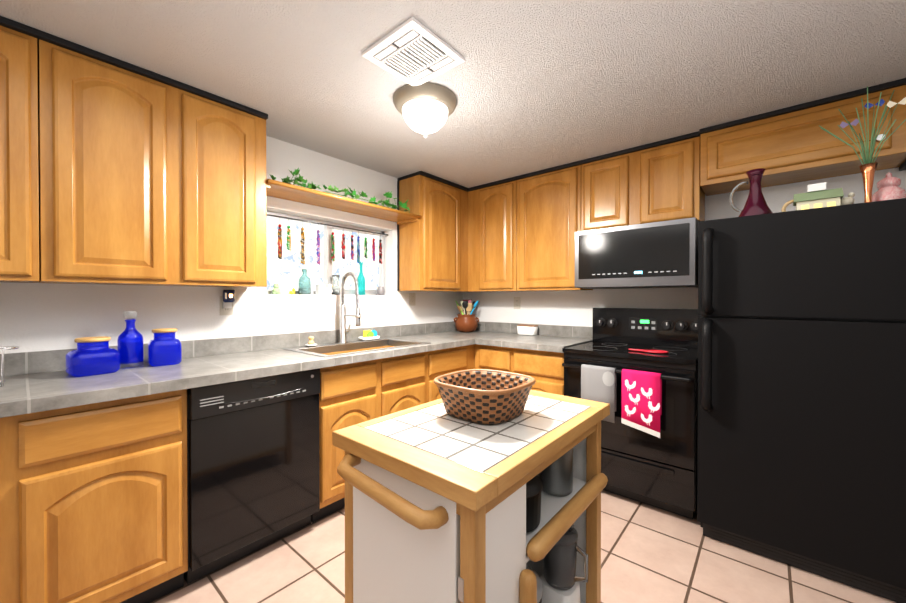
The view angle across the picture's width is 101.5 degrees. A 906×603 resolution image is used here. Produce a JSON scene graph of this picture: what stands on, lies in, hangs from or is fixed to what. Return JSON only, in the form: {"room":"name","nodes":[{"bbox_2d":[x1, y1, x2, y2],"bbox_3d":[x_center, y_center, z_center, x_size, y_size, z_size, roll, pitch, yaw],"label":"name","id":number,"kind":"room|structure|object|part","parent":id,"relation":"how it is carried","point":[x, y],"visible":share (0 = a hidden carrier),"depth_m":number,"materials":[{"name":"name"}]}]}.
{"room":"kitchen","nodes":[
{"label":"kitchen","id":0,"kind":"room"},
{"bbox_2d":[0,136,462,353],"bbox_3d":[-1.475,0.090,2.171,0.160,2.300,4.700,0,1,40],"label":"wall","id":1,"kind":"structure","parent":0,"point":[38,316],"depth_m":2.31,"materials":[{"name":"white paint"}]},
{"bbox_2d":[0,16,267,287],"bbox_3d":[-1.683,-0.568,1.571,0.291,0.974,1.625,0,1,40],"label":"upper cabinet","id":2,"kind":"object","parent":1,"relation":"attached to","point":[114,171],"visible":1,"depth_m":1.62,"materials":[{"name":"brown wood"}]},
{"bbox_2d":[220,290,235,314],"bbox_3d":[-1.317,0.007,2.172,0.076,0.150,0.070,0,1,40],"label":"outlet","id":3,"kind":"object","parent":1,"relation":"attached to","point":[229,297],"depth_m":2.17,"materials":[{"name":"white plastic"}]},
{"bbox_3d":[-1.343,0.025,2.195,0.007,0.114,0.070,0,1,40],"label":"electrical outlet with warmer","id":4,"kind":"part","parent":3,"relation":"part of","materials":[{"name":"white plastic"}]},
{"bbox_2d":[272,284,281,293],"bbox_3d":[-1.186,-0.085,2.481,0.043,0.072,0.063,0,1,40],"label":"figurine","id":5,"kind":"object","parent":1,"relation":"on","point":[276,290],"visible":1,"depth_m":2.47,"materials":[{"name":"green"}]},
{"bbox_2d":[298,269,310,294],"bbox_3d":[-1.056,-0.140,2.633,0.084,0.180,0.084,0,1,40],"label":"bottle","id":6,"kind":"object","parent":1,"relation":"on","point":[304,284],"visible":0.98,"depth_m":2.60,"materials":[{"name":"teal glass"}]},
{"bbox_2d":[256,211,383,294],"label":"window","id":7,"kind":"structure","parent":1,"relation":"in","point":[327,257],"depth_m":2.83,"materials":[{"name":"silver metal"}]},
{"bbox_2d":[315,284,332,294],"bbox_3d":[-0.951,-0.091,2.752,0.056,0.082,0.128,0,1,40],"label":"pot","id":8,"kind":"object","parent":1,"relation":"on","point":[321,289],"visible":0.98,"depth_m":2.71,"materials":[{"name":"white ceramic"}]},
{"bbox_2d":[267,214,387,264],"bbox_3d":[-0.921,-0.420,2.786,0.022,0.314,1.108,0,1,40],"label":"curtain rod","id":9,"kind":"object","parent":1,"relation":"attached to","point":[279,233],"visible":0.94,"depth_m":2.79,"materials":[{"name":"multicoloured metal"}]},
{"bbox_2d":[332,275,339,294],"bbox_3d":[-0.894,-0.126,2.823,0.060,0.150,0.060,0,1,40],"label":"vase","id":10,"kind":"object","parent":1,"relation":"on","point":[336,289],"visible":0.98,"depth_m":2.80,"materials":[{"name":"white"}]},
{"bbox_2d":[266,179,421,224],"bbox_3d":[-0.759,-0.680,2.649,0.294,0.042,1.213,0,1,40],"label":"shelf","id":11,"kind":"object","parent":1,"relation":"attached to","point":[285,191],"visible":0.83,"depth_m":2.53,"materials":[{"name":"brown wood"}]},
{"bbox_2d":[269,168,409,212],"bbox_3d":[-0.693,-0.765,2.573,0.182,0.125,1.088,0,1,40],"label":"ivy","id":12,"kind":"object","parent":11,"relation":"on","point":[386,202],"visible":0.85,"depth_m":2.50,"materials":[{"name":"green plant"}]},
{"bbox_2d":[357,261,364,294],"bbox_3d":[-0.745,-0.188,2.998,0.066,0.272,0.066,0,1,40],"label":"bottle","id":13,"kind":"object","parent":1,"relation":"on","point":[361,282],"visible":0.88,"depth_m":2.98,"materials":[{"name":"teal glass"}]},
{"bbox_2d":[376,287,384,294],"bbox_3d":[-0.625,-0.089,3.139,0.068,0.072,0.100,0,1,40],"label":"pot","id":14,"kind":"object","parent":1,"relation":"on","point":[380,290],"visible":1,"depth_m":3.13,"materials":[{"name":"grey ceramic"}]},
{"bbox_2d":[409,293,414,305],"bbox_3d":[-0.365,-0.021,3.342,0.007,0.114,0.070,0,1,40],"label":"outlet","id":15,"kind":"object","parent":1,"relation":"attached to","point":[411,299],"visible":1,"depth_m":3.33,"materials":[{"name":"grey plastic"}]},
{"bbox_2d":[397,171,464,291],"bbox_3d":[-0.204,-0.580,3.307,0.286,0.974,0.524,0,1,40],"label":"upper cabinet","id":16,"kind":"object","parent":1,"relation":"attached to","point":[430,249],"depth_m":3.16,"materials":[{"name":"brown wood"}]},
{"bbox_2d":[0,0,905,187],"bbox_3d":[0.213,-1.080,0.828,4.460,0.060,4.860,0,1,40],"label":"ceiling","id":17,"kind":"structure","parent":0,"point":[535,85],"depth_m":1.64,"materials":[{"name":"white paint"}]},
{"bbox_2d":[362,16,464,85],"bbox_3d":[-0.167,-1.048,1.585,0.310,0.014,0.310,0,1,40],"label":"ceiling vent","id":18,"kind":"object","parent":17,"relation":"in","point":[412,51],"visible":1,"depth_m":1.56,"materials":[{"name":"white"}]},
{"bbox_2d":[393,82,456,137],"bbox_3d":[-0.146,-0.960,1.950,0.336,0.195,0.336,0,1,40],"label":"flush-mount ceiling light","id":19,"kind":"object","parent":17,"relation":"attached to","point":[425,108],"visible":1,"depth_m":1.86,"materials":[{"name":"white glass"}]},
{"bbox_2d":[151,490,897,602],"bbox_3d":[0.213,1.280,0.845,4.460,0.060,4.860,0,1,40],"label":"floor","id":20,"kind":"structure","parent":0,"point":[650,554],"depth_m":1.70,"materials":[{"name":"tile"}]},
{"bbox_2d":[0,321,499,602],"bbox_3d":[-0.863,0.727,2.275,0.633,1.024,3.745,0,1,40],"label":"base cabinet","id":21,"kind":"object","parent":20,"relation":"on","point":[93,492],"depth_m":1.45,"materials":[{"name":"brown wood"}]},
{"bbox_2d":[0,346,18,386],"bbox_3d":[-1.723,0.141,1.334,0.177,0.349,0.208,0,1,40],"label":"paper towel holder","id":22,"kind":"object","parent":21,"relation":"on","point":[2,381],"visible":1,"depth_m":1.35,"materials":[{"name":"white metal"}]},
{"bbox_2d":[66,336,119,376],"bbox_3d":[-1.573,0.235,1.618,0.156,0.155,0.156,0,1,34],"label":"canister","id":23,"kind":"object","parent":21,"relation":"on","point":[90,356],"visible":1,"depth_m":1.57,"materials":[{"name":"blue glass"}]},
{"bbox_2d":[117,311,143,367],"bbox_3d":[-1.539,0.179,1.766,0.094,0.266,0.094,0,1,40],"label":"decanter","id":24,"kind":"object","parent":21,"relation":"on","point":[130,343],"visible":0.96,"depth_m":1.74,"materials":[{"name":"blue glass"}]},
{"bbox_2d":[148,328,181,366],"bbox_3d":[-1.435,0.224,1.842,0.133,0.175,0.133,0,1,40],"label":"canister","id":25,"kind":"object","parent":21,"relation":"on","point":[165,347],"visible":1,"depth_m":1.80,"materials":[{"name":"blue glass"}]},
{"bbox_2d":[305,336,316,346],"bbox_3d":[-0.959,0.269,2.501,0.076,0.066,0.076,0,1,40],"label":"brush holder","id":26,"kind":"object","parent":21,"relation":"on","point":[311,343],"visible":1,"depth_m":2.48,"materials":[{"name":"white ceramic"}]},
{"bbox_2d":[339,272,360,342],"bbox_3d":[-0.720,0.044,2.652,0.234,0.513,0.097,0,1,40],"label":"pull-down faucet","id":27,"kind":"object","parent":21,"relation":"on","point":[343,329],"visible":1,"depth_m":2.67,"materials":[{"name":"silver metal"}]},
{"bbox_2d":[358,330,379,340],"bbox_3d":[-0.652,0.261,2.883,0.081,0.076,0.168,0,1,40],"label":"soap dish","id":28,"kind":"object","parent":21,"relation":"on","point":[368,335],"visible":1,"depth_m":2.85,"materials":[{"name":"white ceramic"}]},
{"bbox_2d":[454,314,478,331],"bbox_3d":[0.132,0.212,3.640,0.224,0.172,0.224,0,1,40],"label":"utensil crock","id":29,"kind":"object","parent":21,"relation":"on","point":[466,323],"visible":1,"depth_m":3.56,"materials":[{"name":"brown ceramic"}]},
{"bbox_2d":[456,300,479,314],"bbox_3d":[0.157,0.118,3.651,0.228,0.276,0.239,0,1,40],"label":"utensils","id":30,"kind":"object","parent":29,"relation":"in","point":[465,307],"visible":0.85,"depth_m":3.61,"materials":[{"name":"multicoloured plastic"}]},
{"bbox_2d":[184,368,319,583],"bbox_3d":[-1.126,0.799,1.964,0.586,0.876,0.594,0,1,40],"label":"dishwasher","id":31,"kind":"object","parent":20,"relation":"on","point":[253,465],"visible":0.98,"depth_m":1.74,"materials":[{"name":"black plastic"}]},
{"bbox_2d":[332,390,609,602],"bbox_3d":[0.099,0.807,1.173,0.518,0.880,0.843,0,1,40],"label":"kitchen cart","id":32,"kind":"object","parent":20,"relation":"on","point":[435,501],"visible":0.9,"depth_m":0.93,"materials":[{"name":"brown wood"}]},
{"bbox_2d":[433,369,535,423],"bbox_3d":[0.104,0.309,1.220,0.298,0.113,0.298,0,1,40],"label":"wicker basket","id":33,"kind":"object","parent":32,"relation":"on","point":[485,396],"visible":1,"depth_m":1.14,"materials":[{"name":"brown wicker"}]},
{"bbox_2d":[526,475,542,532],"bbox_3d":[0.173,0.554,1.097,0.182,0.185,0.218,0,1,40],"label":"pot","id":34,"kind":"object","parent":32,"relation":"on","point":[534,487],"visible":0.23,"depth_m":1.03,"materials":[{"name":"black metal"}]},
{"bbox_2d":[526,565,542,602],"bbox_3d":[0.189,0.949,1.073,0.213,0.277,0.173,0,1,40],"label":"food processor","id":35,"kind":"object","parent":32,"relation":"on","point":[539,590],"visible":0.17,"depth_m":1.06,"materials":[{"name":"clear plastic"}]},
{"bbox_2d":[539,447,573,496],"bbox_3d":[0.369,0.550,1.289,0.120,0.190,0.166,0,1,40],"label":"pot","id":36,"kind":"object","parent":32,"relation":"on","point":[556,477],"visible":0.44,"depth_m":1.22,"materials":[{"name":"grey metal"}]},
{"bbox_2d":[540,524,587,602],"bbox_3d":[0.390,0.910,1.296,0.165,0.350,0.128,0,1,40],"label":"food processor","id":37,"kind":"object","parent":32,"relation":"on","point":[560,579],"visible":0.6,"depth_m":1.26,"materials":[{"name":"white plastic"}]},
{"bbox_2d":[476,322,592,394],"bbox_3d":[0.665,0.721,3.002,0.750,1.024,0.655,0,1,40],"label":"base cabinet","id":38,"kind":"object","parent":20,"relation":"on","point":[540,356],"depth_m":2.86,"materials":[{"name":"brown wood"}]},
{"bbox_2d":[517,324,537,335],"bbox_3d":[0.668,0.255,3.321,0.185,0.090,0.088,0,1,40],"label":"box","id":39,"kind":"object","parent":38,"relation":"on","point":[525,329],"visible":0.96,"depth_m":3.28,"materials":[{"name":"white ceramic"}]},
{"bbox_2d":[562,308,701,518],"bbox_3d":[1.220,0.644,2.481,0.762,1.182,0.698,0,1,40],"label":"range","id":40,"kind":"object","parent":20,"relation":"on","point":[647,468],"visible":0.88,"depth_m":2.24,"materials":[{"name":"black metal"}]},
{"bbox_2d":[581,364,616,422],"bbox_3d":[0.904,0.566,2.304,0.205,0.330,0.045,0,1,40],"label":"towel","id":41,"kind":"object","parent":40,"relation":"hanging from","point":[598,383],"visible":0.85,"depth_m":2.28,"materials":[{"name":"white fabric"}]},
{"bbox_2d":[621,369,661,437],"bbox_3d":[1.091,0.583,2.146,0.205,0.360,0.041,0,1,40],"label":"towel","id":42,"kind":"object","parent":40,"relation":"hanging from","point":[641,400],"visible":1,"depth_m":2.12,"materials":[{"name":"pink fabric"}]},
{"bbox_2d":[628,349,668,353],"bbox_3d":[1.216,0.309,2.308,0.228,0.012,0.097,0,1,40],"label":"spoon rest","id":43,"kind":"object","parent":40,"relation":"on","point":[655,351],"visible":1,"depth_m":2.29,"materials":[{"name":"red plastic"}]},
{"bbox_2d":[697,198,905,602],"bbox_3d":[1.805,0.405,1.901,0.840,1.667,0.797,0,1,40],"label":"refrigerator","id":44,"kind":"object","parent":20,"relation":"on","point":[869,585],"depth_m":1.66,"materials":[{"name":"black metal"}]},
{"bbox_3d":[1.288,0.092,1.872,0.042,0.942,0.085,0,1,40],"label":"refrigerator handle","id":45,"kind":"part","parent":44,"relation":"part of","materials":[{"name":"black plastic"}]},
{"bbox_2d":[729,168,772,216],"bbox_3d":[1.595,-0.555,1.979,0.190,0.275,0.156,0,1,40],"label":"pitcher","id":46,"kind":"object","parent":44,"relation":"on","point":[755,203],"visible":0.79,"depth_m":1.94,"materials":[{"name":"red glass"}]},
{"bbox_3d":[1.645,0.362,1.714,0.840,1.578,0.150,0,1,40],"label":"refrigerator door","id":47,"kind":"part","parent":44,"relation":"part of","materials":[{"name":"black metal"}]},
{"bbox_2d":[781,182,854,211],"bbox_3d":[1.786,-0.496,1.817,0.258,0.160,0.110,0,1,40],"label":"teapot","id":48,"kind":"object","parent":44,"relation":"on","point":[818,195],"visible":0.67,"depth_m":1.79,"materials":[{"name":"green ceramic"}]},
{"bbox_2d":[819,86,905,202],"bbox_3d":[1.860,-0.675,1.666,0.193,0.518,0.253,0,0,-2],"label":"vase","id":49,"kind":"object","parent":44,"relation":"on","point":[868,167],"visible":0.88,"depth_m":1.66,"materials":[{"name":"brown"}]},
{"bbox_2d":[872,172,905,201],"bbox_3d":[1.962,-0.498,1.667,0.112,0.165,0.112,0,1,40],"label":"jar","id":50,"kind":"object","parent":44,"relation":"on","point":[889,187],"visible":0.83,"depth_m":1.64,"materials":[{"name":"pink ceramic"}]},
{"bbox_2d":[463,167,905,326],"bbox_3d":[1.737,0.087,2.625,4.460,2.300,0.160,0,1,40],"label":"wall","id":51,"kind":"structure","parent":0,"point":[568,308],"depth_m":2.87,"materials":[{"name":"white paint"}]},
{"bbox_2d":[469,177,512,291],"bbox_3d":[0.423,-0.581,3.444,0.532,0.974,0.287,0,1,40],"label":"upper cabinet","id":52,"kind":"object","parent":51,"relation":"attached to","point":[490,204],"depth_m":3.32,"materials":[{"name":"brown wood"}]},
{"bbox_2d":[514,297,519,308],"bbox_3d":[0.602,0.013,3.481,0.070,0.114,0.007,0,1,40],"label":"outlet","id":53,"kind":"object","parent":51,"relation":"attached to","point":[516,302],"visible":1,"depth_m":3.48,"materials":[{"name":"grey plastic"}]},
{"bbox_2d":[513,161,592,290],"bbox_3d":[0.838,-0.579,3.090,0.559,0.974,0.287,0,1,40],"label":"upper cabinet","id":54,"kind":"object","parent":51,"relation":"attached to","point":[515,233],"depth_m":2.98,"materials":[{"name":"brown wood"}]},
{"bbox_2d":[580,131,704,230],"bbox_3d":[1.337,-0.788,2.659,0.758,0.549,0.291,0,1,40],"label":"upper cabinet","id":55,"kind":"object","parent":51,"relation":"attached to","point":[658,181],"visible":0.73,"depth_m":2.51,"materials":[{"name":"brown wood"}]},
{"bbox_2d":[575,217,698,288],"bbox_3d":[1.303,-0.304,2.620,0.746,0.413,0.401,0,1,40],"label":"microwave","id":56,"kind":"object","parent":55,"relation":"attached to","point":[662,254],"visible":1,"depth_m":2.43,"materials":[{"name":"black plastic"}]},
{"bbox_2d":[699,78,905,195],"bbox_3d":[1.970,-0.876,2.087,0.938,0.364,0.339,0,1,40],"label":"upper cabinet","id":57,"kind":"object","parent":51,"relation":"attached to","point":[792,144],"visible":0.79,"depth_m":2.00,"materials":[{"name":"brown wood"}]}
]}

